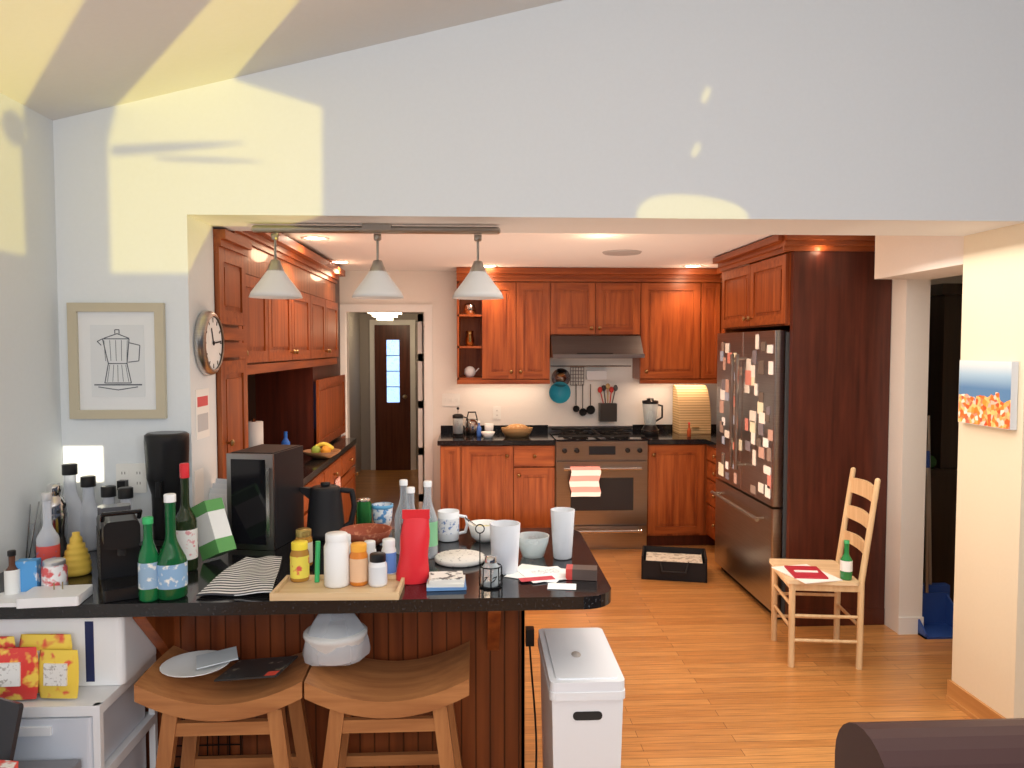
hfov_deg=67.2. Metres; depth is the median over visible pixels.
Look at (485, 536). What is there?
bowl
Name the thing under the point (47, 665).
snack bags
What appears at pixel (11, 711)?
tablet computer
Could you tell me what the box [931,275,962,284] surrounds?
wall
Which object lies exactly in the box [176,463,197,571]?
wine bottle
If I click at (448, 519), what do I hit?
coffee mug
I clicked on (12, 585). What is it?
bottle
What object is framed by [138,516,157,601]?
water bottle
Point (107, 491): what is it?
bottle
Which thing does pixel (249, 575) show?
dish towel
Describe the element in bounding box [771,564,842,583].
notebook
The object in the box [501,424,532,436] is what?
bowl
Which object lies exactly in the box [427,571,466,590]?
stack
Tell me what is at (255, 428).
paper towel roll
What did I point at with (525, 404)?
wall
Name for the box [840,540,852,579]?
glass bottle
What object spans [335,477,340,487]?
pot holder
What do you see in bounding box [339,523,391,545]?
serving bowl
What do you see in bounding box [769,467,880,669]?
dining chair
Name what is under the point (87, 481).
bottle
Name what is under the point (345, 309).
trim
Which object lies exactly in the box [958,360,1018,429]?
canvas painting
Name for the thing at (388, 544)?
bottle
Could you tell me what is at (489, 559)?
salt shaker
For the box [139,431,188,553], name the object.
maker
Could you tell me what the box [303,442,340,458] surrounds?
fruit bowl
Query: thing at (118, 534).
espresso machine
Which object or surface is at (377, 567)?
bottle
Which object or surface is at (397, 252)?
ceiling
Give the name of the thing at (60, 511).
cocktail shaker
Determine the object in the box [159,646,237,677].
paper plate
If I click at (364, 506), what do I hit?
soda can
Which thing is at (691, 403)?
bread box
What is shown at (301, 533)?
jar
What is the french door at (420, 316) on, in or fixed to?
in the wall at (359, 330)
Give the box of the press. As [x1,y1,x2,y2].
[452,407,467,435]
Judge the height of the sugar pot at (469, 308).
0.105 m
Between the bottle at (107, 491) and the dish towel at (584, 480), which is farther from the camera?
the dish towel at (584, 480)
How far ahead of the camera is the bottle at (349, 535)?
2.66 m
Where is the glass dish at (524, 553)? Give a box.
[519,531,548,558]
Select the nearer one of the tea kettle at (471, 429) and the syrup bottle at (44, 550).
the syrup bottle at (44, 550)
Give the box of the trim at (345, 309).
[340,304,432,518]
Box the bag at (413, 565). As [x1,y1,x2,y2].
[396,509,429,584]
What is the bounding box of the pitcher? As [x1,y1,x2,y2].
[465,331,473,345]
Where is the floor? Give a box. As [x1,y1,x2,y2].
[355,469,971,767]
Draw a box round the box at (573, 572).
[566,564,596,580]
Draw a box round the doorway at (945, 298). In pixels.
[923,283,962,603]
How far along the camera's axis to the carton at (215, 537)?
2.71 m
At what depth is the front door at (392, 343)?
10.41 m
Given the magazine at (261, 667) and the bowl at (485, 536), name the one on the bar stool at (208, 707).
the magazine at (261, 667)
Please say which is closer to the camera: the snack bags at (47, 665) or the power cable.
the snack bags at (47, 665)
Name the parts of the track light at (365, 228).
pendant lamp, pendant lamp, pendant lamp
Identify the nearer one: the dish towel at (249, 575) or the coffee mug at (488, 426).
the dish towel at (249, 575)
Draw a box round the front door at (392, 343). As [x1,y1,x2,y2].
[369,320,415,469]
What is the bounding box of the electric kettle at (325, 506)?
[300,482,356,539]
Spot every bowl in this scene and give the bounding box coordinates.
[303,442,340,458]
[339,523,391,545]
[464,517,495,542]
[501,424,532,436]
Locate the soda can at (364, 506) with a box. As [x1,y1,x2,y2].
[356,498,371,523]
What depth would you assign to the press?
6.58 m
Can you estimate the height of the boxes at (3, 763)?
0.205 m
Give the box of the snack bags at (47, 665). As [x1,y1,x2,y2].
[0,634,78,699]
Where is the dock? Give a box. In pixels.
[16,582,92,608]
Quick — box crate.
[18,759,80,767]
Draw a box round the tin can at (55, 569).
[41,557,67,585]
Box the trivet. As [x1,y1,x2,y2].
[435,549,484,566]
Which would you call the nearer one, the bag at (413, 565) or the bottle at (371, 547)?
the bag at (413, 565)
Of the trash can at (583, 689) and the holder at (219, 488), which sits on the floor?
the trash can at (583, 689)
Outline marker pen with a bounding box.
[314,541,320,582]
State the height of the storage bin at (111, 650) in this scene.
0.210 m
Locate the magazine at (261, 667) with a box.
[214,656,297,681]
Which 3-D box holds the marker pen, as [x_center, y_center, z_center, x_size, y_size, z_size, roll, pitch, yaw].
[-0.622,0.568,2.461,0.016,0.131,0.022,2,3,36]
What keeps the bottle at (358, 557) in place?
on the serving tray at (286, 590)
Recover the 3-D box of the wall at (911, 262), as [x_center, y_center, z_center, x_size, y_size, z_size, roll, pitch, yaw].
[2.181,0.193,5.361,0.330,2.440,3.530,0,3,-3]
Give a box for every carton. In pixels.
[15,558,41,591]
[191,497,236,560]
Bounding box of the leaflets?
[504,564,565,582]
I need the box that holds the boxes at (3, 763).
[0,760,18,767]
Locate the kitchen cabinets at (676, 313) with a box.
[437,261,758,545]
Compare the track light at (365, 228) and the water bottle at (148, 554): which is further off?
the track light at (365, 228)
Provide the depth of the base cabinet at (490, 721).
2.64 m
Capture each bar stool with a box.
[134,646,313,767]
[304,641,469,767]
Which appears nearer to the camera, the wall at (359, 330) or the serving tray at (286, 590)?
the serving tray at (286, 590)
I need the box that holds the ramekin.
[481,431,494,437]
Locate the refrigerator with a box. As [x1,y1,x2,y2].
[710,330,789,618]
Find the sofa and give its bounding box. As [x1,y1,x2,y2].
[835,718,1023,767]
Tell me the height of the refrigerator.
1.770 m
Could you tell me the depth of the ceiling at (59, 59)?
2.62 m
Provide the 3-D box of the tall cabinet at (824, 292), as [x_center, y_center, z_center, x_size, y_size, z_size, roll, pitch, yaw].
[1.868,0.258,5.161,0.686,2.330,1.295,0,3,-3]
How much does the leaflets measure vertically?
0.004 m
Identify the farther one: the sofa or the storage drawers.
the storage drawers
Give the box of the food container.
[302,613,370,665]
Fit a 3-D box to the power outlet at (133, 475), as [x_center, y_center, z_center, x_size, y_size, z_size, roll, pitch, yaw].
[-1.481,0.368,2.983,0.115,0.115,0.039,0,3,-3]
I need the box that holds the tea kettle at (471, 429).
[464,411,477,434]
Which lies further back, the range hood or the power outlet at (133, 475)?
the range hood
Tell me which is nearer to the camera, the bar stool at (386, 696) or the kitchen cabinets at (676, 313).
the bar stool at (386, 696)
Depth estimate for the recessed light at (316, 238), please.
4.74 m
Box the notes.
[194,388,209,504]
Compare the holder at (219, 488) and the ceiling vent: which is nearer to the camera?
the holder at (219, 488)
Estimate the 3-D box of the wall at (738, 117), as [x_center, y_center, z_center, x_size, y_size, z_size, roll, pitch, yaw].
[0.842,-0.404,3.289,5.200,3.831,0.420,0,3,-3]
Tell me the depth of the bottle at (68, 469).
2.85 m
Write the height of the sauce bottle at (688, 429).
0.125 m
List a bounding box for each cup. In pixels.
[372,502,392,525]
[490,520,519,574]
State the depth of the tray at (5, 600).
2.28 m
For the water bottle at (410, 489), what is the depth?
2.73 m
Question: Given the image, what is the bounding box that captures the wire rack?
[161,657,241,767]
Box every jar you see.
[290,540,309,582]
[295,528,312,565]
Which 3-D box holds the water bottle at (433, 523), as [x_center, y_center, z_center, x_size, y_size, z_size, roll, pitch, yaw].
[-0.304,0.487,2.783,0.071,0.276,0.071,0,3,-3]
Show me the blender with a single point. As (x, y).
(649, 429)
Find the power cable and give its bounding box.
[525,626,536,767]
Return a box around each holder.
[209,478,226,514]
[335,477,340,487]
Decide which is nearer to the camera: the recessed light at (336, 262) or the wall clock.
the wall clock
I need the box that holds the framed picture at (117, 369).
[66,303,167,418]
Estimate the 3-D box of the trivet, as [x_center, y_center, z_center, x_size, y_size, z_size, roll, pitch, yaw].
[-0.185,0.619,2.737,0.180,0.018,0.180,0,3,-3]
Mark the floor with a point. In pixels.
(707, 684)
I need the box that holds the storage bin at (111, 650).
[0,617,155,685]
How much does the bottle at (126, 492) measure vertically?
0.240 m
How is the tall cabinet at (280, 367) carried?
on the floor
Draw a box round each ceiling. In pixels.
[0,0,562,119]
[282,233,790,270]
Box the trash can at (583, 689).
[538,628,624,767]
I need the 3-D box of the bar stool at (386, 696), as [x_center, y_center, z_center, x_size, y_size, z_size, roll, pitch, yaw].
[-0.377,1.209,2.446,0.499,0.690,0.300,0,3,-3]
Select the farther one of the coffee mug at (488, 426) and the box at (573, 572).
the coffee mug at (488, 426)
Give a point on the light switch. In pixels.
(447, 399)
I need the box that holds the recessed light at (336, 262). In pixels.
[330,261,350,263]
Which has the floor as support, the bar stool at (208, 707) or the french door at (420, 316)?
the bar stool at (208, 707)
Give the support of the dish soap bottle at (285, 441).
in the tall cabinet at (280, 367)
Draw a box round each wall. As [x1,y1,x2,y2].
[0,93,62,572]
[53,0,1023,717]
[339,271,716,519]
[349,312,423,475]
[874,235,963,632]
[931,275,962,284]
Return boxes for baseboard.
[898,617,923,634]
[946,679,1004,718]
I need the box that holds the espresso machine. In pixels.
[96,503,141,602]
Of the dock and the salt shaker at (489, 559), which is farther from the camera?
the salt shaker at (489, 559)
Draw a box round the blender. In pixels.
[641,398,662,435]
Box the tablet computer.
[0,697,23,760]
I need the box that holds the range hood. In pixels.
[550,336,644,357]
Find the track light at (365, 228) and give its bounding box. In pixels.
[249,224,502,299]
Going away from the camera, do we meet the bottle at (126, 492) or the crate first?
the crate
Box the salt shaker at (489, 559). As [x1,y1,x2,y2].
[475,524,502,589]
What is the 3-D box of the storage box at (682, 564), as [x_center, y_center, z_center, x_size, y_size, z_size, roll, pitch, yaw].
[1.180,1.317,5.613,0.460,0.170,0.358,1,3,11]
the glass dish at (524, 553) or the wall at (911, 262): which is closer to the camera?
the glass dish at (524, 553)
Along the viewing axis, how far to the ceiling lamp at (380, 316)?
9.42 m
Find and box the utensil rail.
[549,365,630,421]
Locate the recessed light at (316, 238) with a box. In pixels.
[301,236,328,240]
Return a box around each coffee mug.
[437,508,467,541]
[484,423,493,430]
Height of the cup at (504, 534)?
0.165 m
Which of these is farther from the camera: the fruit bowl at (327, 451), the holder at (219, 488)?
the fruit bowl at (327, 451)
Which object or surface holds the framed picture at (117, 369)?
attached to the wall at (738, 117)
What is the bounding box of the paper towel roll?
[248,418,263,446]
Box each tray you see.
[0,592,24,606]
[270,574,404,600]
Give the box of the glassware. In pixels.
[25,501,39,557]
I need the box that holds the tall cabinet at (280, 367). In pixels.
[213,229,358,527]
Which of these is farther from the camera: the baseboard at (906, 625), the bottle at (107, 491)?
the baseboard at (906, 625)
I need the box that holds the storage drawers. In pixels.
[13,655,157,767]
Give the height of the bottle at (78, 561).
0.142 m
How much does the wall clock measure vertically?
0.268 m
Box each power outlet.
[116,463,146,492]
[493,407,500,418]
[650,404,657,415]
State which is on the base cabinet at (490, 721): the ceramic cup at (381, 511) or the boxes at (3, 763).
the ceramic cup at (381, 511)
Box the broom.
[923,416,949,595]
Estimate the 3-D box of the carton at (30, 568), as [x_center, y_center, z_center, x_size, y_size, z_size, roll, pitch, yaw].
[-1.488,0.593,2.369,0.060,0.105,0.040,-1,3,-13]
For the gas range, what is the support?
on the floor
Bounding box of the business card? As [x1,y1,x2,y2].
[547,583,575,589]
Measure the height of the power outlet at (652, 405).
0.115 m
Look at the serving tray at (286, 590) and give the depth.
2.37 m
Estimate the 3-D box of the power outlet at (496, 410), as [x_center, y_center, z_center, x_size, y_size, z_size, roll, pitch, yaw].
[-0.134,0.260,6.897,0.070,0.115,0.008,0,3,-3]
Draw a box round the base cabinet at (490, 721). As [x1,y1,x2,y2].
[0,528,610,767]
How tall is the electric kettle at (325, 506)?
0.218 m
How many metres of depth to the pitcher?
6.65 m
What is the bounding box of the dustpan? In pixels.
[918,451,953,638]
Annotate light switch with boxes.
[442,394,459,406]
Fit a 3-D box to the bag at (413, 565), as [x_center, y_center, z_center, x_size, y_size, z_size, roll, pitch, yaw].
[-0.321,0.522,2.488,0.110,0.235,0.064,0,3,-3]
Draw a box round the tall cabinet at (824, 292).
[713,235,891,625]
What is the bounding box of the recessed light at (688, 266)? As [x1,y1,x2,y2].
[683,265,702,267]
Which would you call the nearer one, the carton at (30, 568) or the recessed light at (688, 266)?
the carton at (30, 568)
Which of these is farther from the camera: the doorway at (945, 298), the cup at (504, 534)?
the doorway at (945, 298)
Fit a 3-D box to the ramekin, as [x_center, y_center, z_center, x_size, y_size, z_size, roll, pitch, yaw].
[-0.201,0.425,6.446,0.120,0.050,0.120,0,3,-3]
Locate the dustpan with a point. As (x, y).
(937, 607)
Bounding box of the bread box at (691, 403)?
[672,385,710,433]
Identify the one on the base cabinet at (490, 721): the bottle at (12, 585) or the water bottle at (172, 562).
the water bottle at (172, 562)
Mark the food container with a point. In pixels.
(334, 642)
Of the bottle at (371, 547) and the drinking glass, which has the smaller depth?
the bottle at (371, 547)
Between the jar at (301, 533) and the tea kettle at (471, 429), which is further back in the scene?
the tea kettle at (471, 429)
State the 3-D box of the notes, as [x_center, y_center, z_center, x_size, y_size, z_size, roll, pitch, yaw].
[-1.256,0.256,3.119,0.002,0.470,0.180,0,3,-3]
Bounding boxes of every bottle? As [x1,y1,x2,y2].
[4,550,20,594]
[36,492,60,566]
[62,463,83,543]
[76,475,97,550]
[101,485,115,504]
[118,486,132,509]
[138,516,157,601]
[157,493,187,600]
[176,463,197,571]
[281,431,289,444]
[324,531,349,588]
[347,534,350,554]
[349,541,367,585]
[364,540,375,564]
[368,552,386,586]
[381,537,395,573]
[394,479,409,554]
[401,486,414,528]
[422,480,437,558]
[477,421,480,436]
[687,422,690,436]
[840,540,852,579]
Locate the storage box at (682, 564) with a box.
[641,545,706,582]
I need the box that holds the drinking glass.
[550,507,574,559]
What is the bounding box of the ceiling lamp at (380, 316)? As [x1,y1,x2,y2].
[367,312,401,320]
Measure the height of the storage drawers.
0.645 m
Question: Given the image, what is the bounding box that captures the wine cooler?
[226,444,303,550]
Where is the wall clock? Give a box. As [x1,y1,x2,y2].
[194,310,224,375]
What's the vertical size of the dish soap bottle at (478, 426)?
0.135 m
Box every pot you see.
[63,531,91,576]
[463,303,475,313]
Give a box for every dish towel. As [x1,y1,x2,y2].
[196,556,281,595]
[569,466,600,496]
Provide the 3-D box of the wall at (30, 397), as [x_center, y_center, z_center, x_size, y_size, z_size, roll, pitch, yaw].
[-1.782,0.290,2.199,0.150,2.549,9.530,0,3,-3]
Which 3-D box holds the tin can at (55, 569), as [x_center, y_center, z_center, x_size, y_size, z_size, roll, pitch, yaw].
[-1.419,0.595,2.389,0.072,0.100,0.072,0,3,-3]
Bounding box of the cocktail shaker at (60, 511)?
[39,483,69,556]
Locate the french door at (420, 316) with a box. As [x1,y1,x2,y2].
[418,314,424,508]
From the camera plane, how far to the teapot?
6.66 m
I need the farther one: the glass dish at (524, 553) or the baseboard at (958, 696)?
the baseboard at (958, 696)
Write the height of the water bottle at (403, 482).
0.271 m
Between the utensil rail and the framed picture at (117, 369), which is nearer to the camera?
the framed picture at (117, 369)
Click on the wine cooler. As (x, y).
(265, 501)
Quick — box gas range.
[548,426,647,548]
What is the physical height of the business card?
0.001 m
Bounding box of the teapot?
[464,366,478,376]
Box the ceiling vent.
[602,250,641,255]

